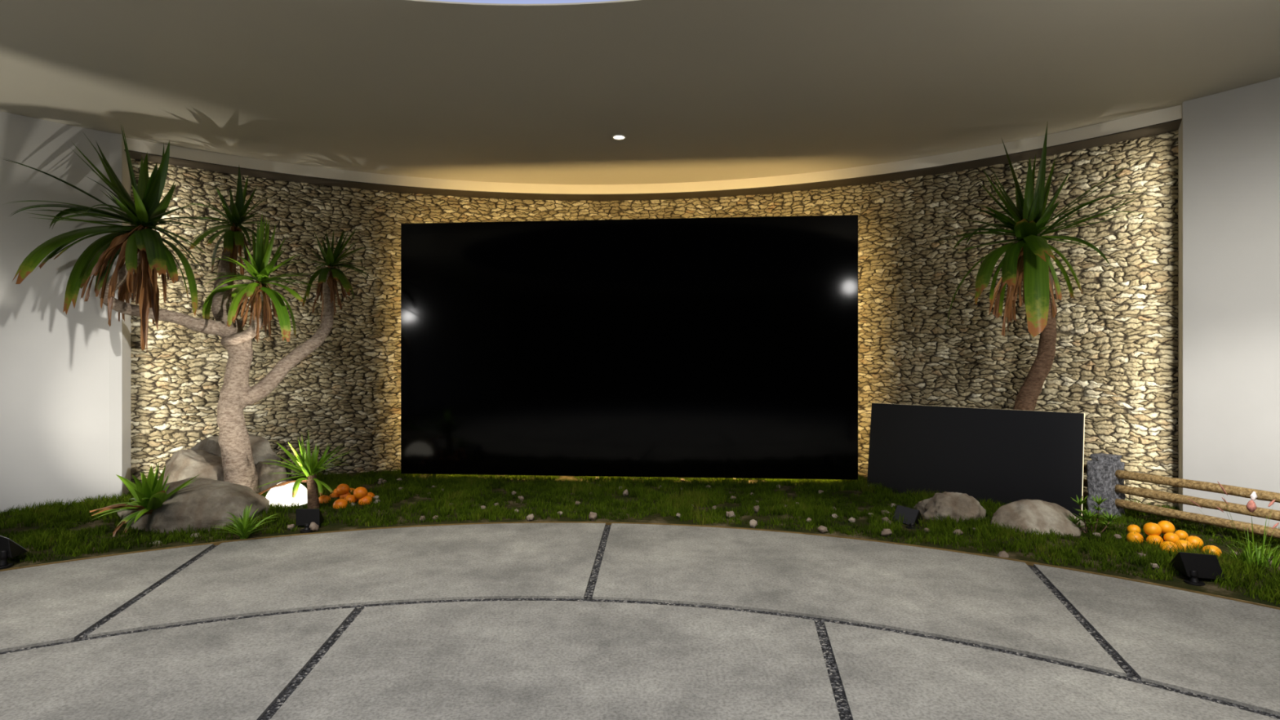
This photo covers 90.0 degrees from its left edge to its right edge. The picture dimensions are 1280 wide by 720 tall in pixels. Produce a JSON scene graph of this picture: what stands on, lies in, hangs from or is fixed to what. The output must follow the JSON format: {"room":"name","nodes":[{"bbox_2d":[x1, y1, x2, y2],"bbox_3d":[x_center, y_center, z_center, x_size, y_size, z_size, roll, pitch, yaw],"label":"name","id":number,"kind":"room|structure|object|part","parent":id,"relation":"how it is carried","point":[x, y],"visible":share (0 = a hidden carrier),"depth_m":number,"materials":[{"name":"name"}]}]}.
{"room":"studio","nodes":[
{"label":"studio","id":0,"kind":"room"},
{"bbox_2d":[0,111,131,513],"bbox_3d":[-8.251,-0.439,-0.571,2.349,4.198,16.887,0,0,9],"label":"wall","id":1,"kind":"structure","parent":0,"point":[65,381],"depth_m":6.83,"materials":[{"name":"white paint"}]},
{"bbox_2d":[0,523,1279,719],"bbox_3d":[-0.758,1.640,-0.191,12.956,0.080,12.956,0,0,0],"label":"floor","id":2,"kind":"structure","parent":0,"point":[502,621],"depth_m":3.68,"materials":[{"name":"concrete"}]},
{"bbox_2d":[0,467,1279,607],"bbox_3d":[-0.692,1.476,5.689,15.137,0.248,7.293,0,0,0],"label":"grass","id":3,"kind":"structure","parent":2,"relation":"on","point":[807,508],"depth_m":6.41,"materials":[{"name":"green plant"}]},
{"bbox_2d":[0,535,27,569],"bbox_3d":[-4.970,1.470,5.014,0.271,0.257,0.303,0,0,0],"label":"floodlight","id":4,"kind":"object","parent":3,"relation":"on","point":[8,548],"visible":1,"depth_m":4.95,"materials":[{"name":"black metal"}]},
{"bbox_3d":[-4.897,1.588,4.920,0.116,0.020,0.116,0,0,0],"label":"plate","id":5,"kind":"part","parent":4,"relation":"part of","materials":[{"name":"black metal"}]},
{"bbox_2d":[89,462,199,537],"bbox_3d":[-4.661,1.265,5.902,1.249,0.734,0.624,0,0,7],"label":"bush","id":6,"kind":"object","parent":3,"relation":"on","point":[149,495],"visible":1,"depth_m":5.82,"materials":[{"name":"green plant"}]},
{"bbox_2d":[0,122,371,493],"bbox_3d":[-4.717,-0.380,7.085,2.084,4.215,3.103,0,0,35],"label":"palm tree","id":7,"kind":"object","parent":3,"relation":"on","point":[145,255],"visible":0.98,"depth_m":6.90,"materials":[{"name":"green plant"}]},
{"bbox_3d":[-5.278,-1.457,6.562,2.369,2.062,1.206,0,0,0],"label":"crown","id":8,"kind":"part","parent":7,"relation":"part of","materials":[{"name":"green plant"}]},
{"bbox_3d":[-4.793,-1.656,7.638,1.422,1.291,0.798,0,0,0],"label":"crown","id":9,"kind":"part","parent":7,"relation":"part of","materials":[{"name":"green plant"}]},
{"bbox_3d":[-4.325,-0.915,7.121,1.515,1.566,0.901,0,0,0],"label":"crown","id":10,"kind":"part","parent":7,"relation":"part of","materials":[{"name":"green plant"}]},
{"bbox_3d":[-3.726,-1.148,7.747,1.111,1.019,0.626,0,0,0],"label":"crown","id":11,"kind":"part","parent":7,"relation":"part of","materials":[{"name":"green plant"}]},
{"bbox_2d":[162,448,223,484],"bbox_3d":[-4.886,1.408,7.113,0.773,0.854,0.705,0,0,35],"label":"boulder","id":12,"kind":"object","parent":3,"relation":"on","point":[183,464],"visible":0.27,"depth_m":6.89,"materials":[{"name":"grey stone"}]},
{"bbox_2d":[117,477,270,533],"bbox_3d":[-4.386,1.480,6.263,1.377,0.626,0.948,0,0,0],"label":"boulder","id":13,"kind":"object","parent":3,"relation":"on","point":[202,502],"visible":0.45,"depth_m":5.96,"materials":[{"name":"stone"}]},
{"bbox_2d":[164,434,293,480],"bbox_3d":[-4.797,1.384,7.512,1.439,1.044,0.555,0,0,0],"label":"boulder","id":14,"kind":"object","parent":3,"relation":"on","point":[261,449],"visible":0.09,"depth_m":7.39,"materials":[{"name":"stone"}]},
{"bbox_2d":[210,504,278,538],"bbox_3d":[-3.499,1.450,5.688,0.560,0.283,0.515,0,0,0],"label":"bush","id":15,"kind":"object","parent":3,"relation":"on","point":[244,528],"visible":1,"depth_m":5.67,"materials":[{"name":"green plant"}]},
{"bbox_2d":[255,461,288,494],"bbox_3d":[-4.187,1.433,7.201,0.448,0.594,0.420,0,0,41],"label":"boulder","id":16,"kind":"object","parent":3,"relation":"on","point":[264,471],"visible":0.33,"depth_m":7.09,"materials":[{"name":"stone"}]},
{"bbox_2d":[265,481,307,506],"bbox_3d":[-3.744,1.502,6.800,0.424,0.424,0.424,0,0,0],"label":"boulder","id":17,"kind":"object","parent":3,"relation":"on","point":[283,494],"visible":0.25,"depth_m":6.66,"materials":[{"name":"white stone"}]},
{"bbox_2d":[287,524,294,530],"bbox_3d":[-3.260,1.565,5.980,0.051,0.059,0.079,0,0,22],"label":"pebble","id":18,"kind":"object","parent":3,"relation":"on","point":[289,526],"visible":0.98,"depth_m":5.96,"materials":[{"name":"stone"}]},
{"bbox_2d":[254,430,353,508],"bbox_3d":[-3.520,1.198,6.559,1.257,1.020,0.577,0,0,0],"label":"yucca plant","id":19,"kind":"object","parent":3,"relation":"on","point":[308,465],"visible":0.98,"depth_m":6.51,"materials":[{"name":"green plant"}]},
{"bbox_3d":[-3.345,1.439,6.549,0.133,0.539,0.123,0,0,0],"label":"stem","id":20,"kind":"part","parent":19,"relation":"part of","materials":[{"name":"brown plant"}]},
{"bbox_2d":[295,508,324,533],"bbox_3d":[-3.145,1.500,6.072,0.223,0.184,0.418,0,0,-16],"label":"floodlight","id":21,"kind":"object","parent":3,"relation":"on","point":[304,517],"visible":0.97,"depth_m":6.04,"materials":[{"name":"black metal"}]},
{"bbox_3d":[-3.086,1.582,5.932,0.116,0.020,0.116,0,0,0],"label":"plate","id":22,"kind":"part","parent":21,"relation":"part of","materials":[{"name":"black metal"}]},
{"bbox_2d":[309,521,319,531],"bbox_3d":[-3.033,1.555,5.957,0.083,0.090,0.092,0,0,-16],"label":"pebble","id":23,"kind":"object","parent":3,"relation":"on","point":[313,526],"visible":0.98,"depth_m":5.93,"materials":[{"name":"stone"}]},
{"bbox_2d":[318,495,330,503],"bbox_3d":[-3.399,1.525,6.891,0.143,0.135,0.144,0,0,28],"label":"fruit","id":24,"kind":"object","parent":3,"relation":"on","point":[323,498],"visible":0.56,"depth_m":6.85,"materials":[{"name":"orange food"}]},
{"bbox_2d":[328,493,339,497],"bbox_3d":[-3.414,1.538,7.146,0.118,0.110,0.118,0,0,44],"label":"fruit","id":25,"kind":"object","parent":3,"relation":"on","point":[333,495],"visible":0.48,"depth_m":7.12,"materials":[{"name":"orange food"}]},
{"bbox_2d":[333,498,347,508],"bbox_3d":[-3.143,1.525,6.717,0.144,0.133,0.144,0,0,24],"label":"fruit","id":26,"kind":"object","parent":3,"relation":"on","point":[339,503],"visible":0.73,"depth_m":6.67,"materials":[{"name":"orange food"}]},
{"bbox_2d":[339,492,351,498],"bbox_3d":[-3.257,1.515,7.077,0.122,0.114,0.122,0,0,25],"label":"fruit","id":27,"kind":"object","parent":3,"relation":"on","point":[342,496],"visible":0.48,"depth_m":7.03,"materials":[{"name":"orange food"}]},
{"bbox_2d":[336,484,350,495],"bbox_3d":[-3.278,1.430,7.065,0.136,0.128,0.136,0,0,31],"label":"fruit","id":28,"kind":"object","parent":27,"relation":"on","point":[342,489],"visible":1,"depth_m":7.02,"materials":[{"name":"orange food"}]},
{"bbox_2d":[343,494,357,502],"bbox_3d":[-3.146,1.528,6.953,0.136,0.126,0.137,0,0,30],"label":"fruit","id":29,"kind":"object","parent":3,"relation":"on","point":[350,497],"visible":0.54,"depth_m":6.91,"materials":[{"name":"orange food"}]},
{"bbox_2d":[358,495,372,505],"bbox_3d":[-2.961,1.525,6.902,0.140,0.132,0.140,0,0,25],"label":"fruit","id":30,"kind":"object","parent":3,"relation":"on","point":[367,498],"visible":0.67,"depth_m":6.85,"materials":[{"name":"orange food"}]},
{"bbox_2d":[353,486,368,499],"bbox_3d":[-3.010,1.435,6.894,0.144,0.135,0.142,0,0,23],"label":"fruit","id":31,"kind":"object","parent":30,"relation":"on","point":[360,492],"visible":0.99,"depth_m":6.84,"materials":[{"name":"orange food"}]},
{"bbox_2d":[367,492,374,499],"bbox_3d":[-3.003,1.526,7.097,0.122,0.113,0.122,0,0,22],"label":"fruit","id":32,"kind":"object","parent":3,"relation":"on","point":[368,493],"visible":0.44,"depth_m":7.07,"materials":[{"name":"orange food"}]},
{"bbox_2d":[419,515,425,521],"bbox_3d":[-2.145,1.563,6.298,0.066,0.055,0.057,0,0,22],"label":"pebble","id":33,"kind":"object","parent":3,"relation":"on","point":[421,519],"visible":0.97,"depth_m":6.29,"materials":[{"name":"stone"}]},
{"bbox_2d":[526,514,534,521],"bbox_3d":[-1.083,1.568,6.354,0.085,0.076,0.074,0,0,-41],"label":"pebble","id":34,"kind":"object","parent":3,"relation":"on","point":[531,517],"visible":1,"depth_m":6.33,"materials":[{"name":"stone"}]},
{"bbox_2d":[588,511,596,520],"bbox_3d":[-0.470,1.559,6.368,0.081,0.105,0.118,0,0,16],"label":"pebble","id":35,"kind":"object","parent":3,"relation":"on","point":[593,516],"visible":0.99,"depth_m":6.33,"materials":[{"name":"stone"}]},
{"bbox_2d":[622,488,628,496],"bbox_3d":[-0.168,1.544,7.436,0.066,0.082,0.098,1,0,11],"label":"pebble","id":36,"kind":"object","parent":3,"relation":"on","point":[625,492],"visible":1,"depth_m":7.41,"materials":[{"name":"stone"}]},
{"bbox_2d":[725,511,735,517],"bbox_3d":[0.905,1.551,6.401,0.095,0.080,0.089,0,0,4],"label":"pebble","id":37,"kind":"object","parent":3,"relation":"on","point":[732,514],"visible":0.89,"depth_m":6.37,"materials":[{"name":"stone"}]},
{"bbox_2d":[748,519,757,528],"bbox_3d":[1.081,1.567,6.111,0.078,0.086,0.093,0,0,2],"label":"pebble","id":38,"kind":"object","parent":3,"relation":"on","point":[753,522],"visible":0.98,"depth_m":6.08,"materials":[{"name":"stone"}]},
{"bbox_2d":[752,505,759,512],"bbox_3d":[1.200,1.541,6.600,0.074,0.079,0.094,0,0,16],"label":"pebble","id":39,"kind":"object","parent":3,"relation":"on","point":[757,507],"visible":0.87,"depth_m":6.57,"materials":[{"name":"stone"}]},
{"bbox_2d":[817,525,828,533],"bbox_3d":[1.682,1.561,5.903,0.089,0.074,0.079,0,0,-33],"label":"pebble","id":40,"kind":"object","parent":3,"relation":"on","point":[821,529],"visible":1,"depth_m":5.88,"materials":[{"name":"stone"}]},
{"bbox_2d":[848,517,855,522],"bbox_3d":[2.047,1.549,6.182,0.064,0.061,0.053,0,0,19],"label":"pebble","id":41,"kind":"object","parent":3,"relation":"on","point":[851,519],"visible":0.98,"depth_m":6.17,"materials":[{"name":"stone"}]},
{"bbox_2d":[880,528,892,537],"bbox_3d":[2.214,1.555,5.756,0.099,0.078,0.094,0,0,7],"label":"pebble","id":42,"kind":"object","parent":3,"relation":"on","point":[886,532],"visible":0.98,"depth_m":5.73,"materials":[{"name":"stone"}]},
{"bbox_2d":[881,516,891,524],"bbox_3d":[2.360,1.541,6.145,0.076,0.070,0.103,0,0,-5],"label":"pebble","id":43,"kind":"object","parent":3,"relation":"on","point":[886,517],"visible":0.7,"depth_m":6.12,"materials":[{"name":"stone"}]},
{"bbox_2d":[892,505,923,529],"bbox_3d":[2.587,1.514,6.205,0.262,0.199,0.447,0,0,31],"label":"floodlight","id":44,"kind":"object","parent":3,"relation":"on","point":[915,515],"visible":0.89,"depth_m":6.17,"materials":[{"name":"black metal"}]},
{"bbox_3d":[2.564,1.582,6.026,0.116,0.020,0.116,0,0,0],"label":"plate","id":45,"kind":"part","parent":44,"relation":"part of","materials":[{"name":"black metal"}]},
{"bbox_2d":[913,498,932,515],"bbox_3d":[2.964,1.575,6.613,0.242,0.302,0.250,0,0,0],"label":"boulder","id":46,"kind":"object","parent":3,"relation":"on","point":[920,506],"visible":0.23,"depth_m":6.56,"materials":[{"name":"stone"}]},
{"bbox_2d":[923,491,986,523],"bbox_3d":[3.147,1.541,6.406,0.558,0.426,0.546,0,0,31],"label":"boulder","id":47,"kind":"object","parent":3,"relation":"on","point":[953,504],"visible":0.6,"depth_m":6.27,"materials":[{"name":"grey stone"}]},
{"bbox_2d":[952,528,963,536],"bbox_3d":[2.842,1.552,5.735,0.089,0.067,0.083,0,0,2],"label":"pebble","id":48,"kind":"object","parent":3,"relation":"on","point":[956,530],"visible":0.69,"depth_m":5.71,"materials":[{"name":"stone"}]},
{"bbox_2d":[866,403,1084,518],"bbox_3d":[3.751,1.102,7.274,2.207,1.134,0.547,0,0,45],"label":"panel","id":49,"kind":"object","parent":3,"relation":"on","point":[1001,455],"visible":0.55,"depth_m":7.02,"materials":[{"name":"black"}]},
{"bbox_2d":[997,551,1008,557],"bbox_3d":[2.950,1.610,5.201,0.093,0.116,0.093,0,0,0],"label":"pebble","id":50,"kind":"object","parent":3,"relation":"on","point":[1002,553],"visible":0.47,"depth_m":5.18,"materials":[{"name":"stone"}]},
{"bbox_2d":[990,499,1085,536],"bbox_3d":[3.722,1.536,5.982,0.815,0.455,0.584,0,0,0],"label":"boulder","id":51,"kind":"object","parent":3,"relation":"on","point":[1042,516],"visible":0.58,"depth_m":5.84,"materials":[{"name":"grey stone"}]},
{"bbox_2d":[929,124,1147,410],"bbox_3d":[4.117,-0.392,6.902,2.030,4.192,1.442,0,0,-19],"label":"palm tree","id":52,"kind":"object","parent":3,"relation":"on","point":[1028,260],"visible":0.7,"depth_m":6.72,"materials":[{"name":"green plant"}]},
{"bbox_2d":[1066,494,1119,533],"bbox_3d":[4.080,1.383,5.747,0.498,0.357,0.277,0,0,0],"label":"leafy shrub","id":53,"kind":"object","parent":3,"relation":"on","point":[1086,515],"visible":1,"depth_m":5.73,"materials":[{"name":"green plant"}]},
{"bbox_3d":[4.080,1.425,5.754,0.340,0.274,0.125,0,0,0],"label":"stem","id":54,"kind":"part","parent":53,"relation":"part of","materials":[{"name":"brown plant"}]},
{"bbox_2d":[1113,533,1121,539],"bbox_3d":[4.231,1.569,5.667,0.046,0.048,0.057,0,0,-40],"label":"pebble","id":55,"kind":"object","parent":3,"relation":"on","point":[1119,536],"visible":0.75,"depth_m":5.66,"materials":[{"name":"stone"}]},
{"bbox_2d":[1126,524,1140,533],"bbox_3d":[4.474,1.540,5.799,0.100,0.094,0.100,0,0,25],"label":"fruit","id":56,"kind":"object","parent":3,"relation":"on","point":[1131,528],"visible":0.68,"depth_m":5.77,"materials":[{"name":"orange food"}]},
{"bbox_2d":[1126,531,1143,544],"bbox_3d":[4.273,1.540,5.525,0.117,0.110,0.117,0,0,30],"label":"fruit","id":57,"kind":"object","parent":3,"relation":"on","point":[1138,536],"visible":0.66,"depth_m":5.49,"materials":[{"name":"orange food"}]},
{"bbox_2d":[1148,563,1159,568],"bbox_3d":[3.881,1.557,4.833,0.051,0.048,0.053,0,0,11],"label":"pebble","id":58,"kind":"object","parent":3,"relation":"on","point":[1155,565],"visible":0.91,"depth_m":4.82,"materials":[{"name":"stone"}]},
{"bbox_2d":[1146,534,1163,546],"bbox_3d":[4.369,1.538,5.432,0.117,0.110,0.117,0,0,24],"label":"fruit","id":59,"kind":"object","parent":3,"relation":"on","point":[1154,537],"visible":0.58,"depth_m":5.40,"materials":[{"name":"orange food"}]},
{"bbox_2d":[1142,522,1161,535],"bbox_3d":[4.382,1.450,5.473,0.125,0.116,0.125,0,0,30],"label":"fruit","id":60,"kind":"object","parent":59,"relation":"on","point":[1149,528],"visible":0.96,"depth_m":5.44,"materials":[{"name":"orange food"}]},
{"bbox_2d":[1157,520,1174,534],"bbox_3d":[4.531,1.445,5.514,0.122,0.116,0.122,0,0,26],"label":"fruit","id":61,"kind":"object","parent":3,"relation":"on","point":[1166,526],"visible":0.87,"depth_m":5.48,"materials":[{"name":"orange food"}]},
{"bbox_2d":[1159,541,1177,554],"bbox_3d":[4.320,1.540,5.226,0.120,0.114,0.120,0,0,33],"label":"fruit","id":62,"kind":"object","parent":3,"relation":"on","point":[1169,543],"visible":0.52,"depth_m":5.20,"materials":[{"name":"orange food"}]},
{"bbox_2d":[1163,532,1179,543],"bbox_3d":[4.464,1.500,5.374,0.106,0.100,0.106,0,0,16],"label":"fruit","id":63,"kind":"object","parent":3,"relation":"on","point":[1170,536],"visible":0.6,"depth_m":5.34,"materials":[{"name":"orange food"}]},
{"bbox_2d":[1082,453,1279,538],"bbox_3d":[5.081,1.302,5.591,0.250,0.695,4.756,0,0,-23],"label":"fence","id":64,"kind":"object","parent":3,"relation":"on","point":[1106,474],"visible":0.68,"depth_m":5.98,"materials":[{"name":"wood logs"},{"name":"rough granite"}]},
{"bbox_3d":[4.426,1.130,7.204,0.091,0.091,1.275,0,0,-21],"label":"log rail","id":65,"kind":"part","parent":64,"relation":"part of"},
{"bbox_3d":[4.429,1.421,7.180,0.091,0.095,1.307,0,0,-21],"label":"log rail","id":66,"kind":"part","parent":64,"relation":"part of","materials":[{"name":"brown wood"}]},
{"bbox_3d":[4.428,1.276,7.191,0.084,0.091,1.289,0,0,-21],"label":"log rail","id":67,"kind":"part","parent":64,"relation":"part of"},
{"bbox_3d":[4.701,1.302,6.459,0.240,0.695,0.259,0,0,-24],"label":"stone post","id":68,"kind":"part","parent":64,"relation":"part of","materials":[{"name":"stone"}]},
{"bbox_3d":[5.340,1.423,4.995,0.091,0.090,3.001,0,0,-24],"label":"log rail","id":69,"kind":"part","parent":64,"relation":"part of","materials":[{"name":"brown wood"}]},
{"bbox_3d":[5.341,1.275,4.995,0.088,0.088,2.999,0,0,-24],"label":"log rail","id":70,"kind":"part","parent":64,"relation":"part of","materials":[{"name":"brown wood"}]},
{"bbox_3d":[5.340,1.131,4.994,0.086,0.093,3.001,0,0,-24],"label":"log rail","id":71,"kind":"part","parent":64,"relation":"part of","materials":[{"name":"brown wood"}]},
{"bbox_2d":[1174,529,1188,540],"bbox_3d":[4.752,1.540,5.619,0.095,0.089,0.094,0,0,26],"label":"fruit","id":72,"kind":"object","parent":3,"relation":"on","point":[1181,534],"visible":0.66,"depth_m":5.59,"materials":[{"name":"orange food"}]},
{"bbox_2d":[1174,539,1193,551],"bbox_3d":[4.475,1.538,5.269,0.120,0.113,0.120,0,0,13],"label":"fruit","id":73,"kind":"object","parent":3,"relation":"on","point":[1182,542],"visible":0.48,"depth_m":5.24,"materials":[{"name":"orange food"}]},
{"bbox_2d":[1185,535,1203,548],"bbox_3d":[4.662,1.538,5.384,0.121,0.112,0.121,0,0,31],"label":"fruit","id":74,"kind":"object","parent":3,"relation":"on","point":[1196,540],"visible":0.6,"depth_m":5.34,"materials":[{"name":"orange food"}]},
{"bbox_2d":[1168,551,1225,586],"bbox_3d":[4.024,1.489,4.635,0.276,0.217,0.307,0,0,12],"label":"floodlight","id":75,"kind":"object","parent":3,"relation":"on","point":[1194,566],"visible":0.99,"depth_m":4.56,"materials":[{"name":"black metal"}]},
{"bbox_3d":[3.945,1.588,4.554,0.116,0.020,0.116,0,0,0],"label":"plate","id":76,"kind":"part","parent":75,"relation":"part of","materials":[{"name":"black metal"}]},
{"bbox_2d":[1201,545,1222,556],"bbox_3d":[4.571,1.540,5.117,0.123,0.114,0.123,0,0,18],"label":"fruit","id":77,"kind":"object","parent":3,"relation":"on","point":[1212,547],"visible":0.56,"depth_m":5.08,"materials":[{"name":"orange food"}]},
{"bbox_2d":[1187,481,1279,569],"bbox_3d":[4.550,1.249,4.886,0.729,0.683,0.427,0,0,21],"label":"clump","id":78,"kind":"object","parent":3,"relation":"on","point":[1251,506],"visible":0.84,"depth_m":4.84,"materials":[{"name":"green plant"}]},
{"bbox_2d":[0,521,1279,609],"bbox_3d":[-0.758,1.625,-0.191,12.984,0.070,12.984,0,0,0],"label":"trim","id":79,"kind":"structure","parent":2,"relation":"on","point":[1030,563],"depth_m":5.53,"materials":[{"name":"gold metal"}]},
{"bbox_2d":[0,0,1279,184],"bbox_3d":[-0.822,-2.715,-0.476,25.000,0.350,25.000,0,0,0],"label":"ceiling","id":80,"kind":"structure","parent":0,"point":[697,91],"depth_m":5.68,"materials":[{"name":"paint"}]},
{"bbox_2d":[611,133,626,140],"bbox_3d":[-0.239,-2.535,7.279,0.166,0.010,0.166,0,0,0],"label":"recessed light","id":81,"kind":"object","parent":80,"relation":"in","point":[618,136],"visible":1,"depth_m":7.27,"materials":[{"name":"beige paint"}]},
{"bbox_2d":[130,129,1178,508],"bbox_3d":[-0.150,-0.395,8.133,12.443,4.110,2.891,0,0,5],"label":"wall","id":82,"kind":"structure","parent":0,"point":[1115,363],"depth_m":8.12,"materials":[{"name":"stone"}]},
{"bbox_2d":[400,214,857,479],"bbox_3d":[-0.165,-0.153,8.827,5.865,3.297,1.332,0,0,5],"label":"video screen","id":83,"kind":"object","parent":82,"relation":"attached to","point":[716,347],"visible":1,"depth_m":8.16,"materials":[{"name":"black glass"}]},
{"bbox_2d":[1177,76,1279,528],"bbox_3d":[7.062,-0.439,-1.121,1.800,4.198,15.788,0,0,-6],"label":"wall","id":84,"kind":"structure","parent":0,"point":[1228,141],"depth_m":6.01,"materials":[{"name":"white paint"}]},
{"bbox_3d":[-0.243,-0.439,8.149,13.088,4.198,3.802,0,0,0],"label":"wall","id":85,"kind":"structure","parent":0,"visible":0},
{"bbox_2d":[124,104,1182,194],"bbox_3d":[-0.128,-2.470,8.235,11.944,0.137,2.863,0,0,5],"label":"ceiling cove","id":86,"kind":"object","parent":85,"relation":"attached to","point":[1174,113],"depth_m":8.33,"materials":[{"name":"beige paint"}]},
{"bbox_2d":[124,118,1182,200],"bbox_3d":[-0.128,-2.396,8.236,11.944,0.012,2.860,0,0,5],"label":"trim","id":87,"kind":"structure","parent":85,"relation":"attached to","point":[1174,125],"depth_m":8.46,"materials":[{"name":"brown metal"}]}
]}

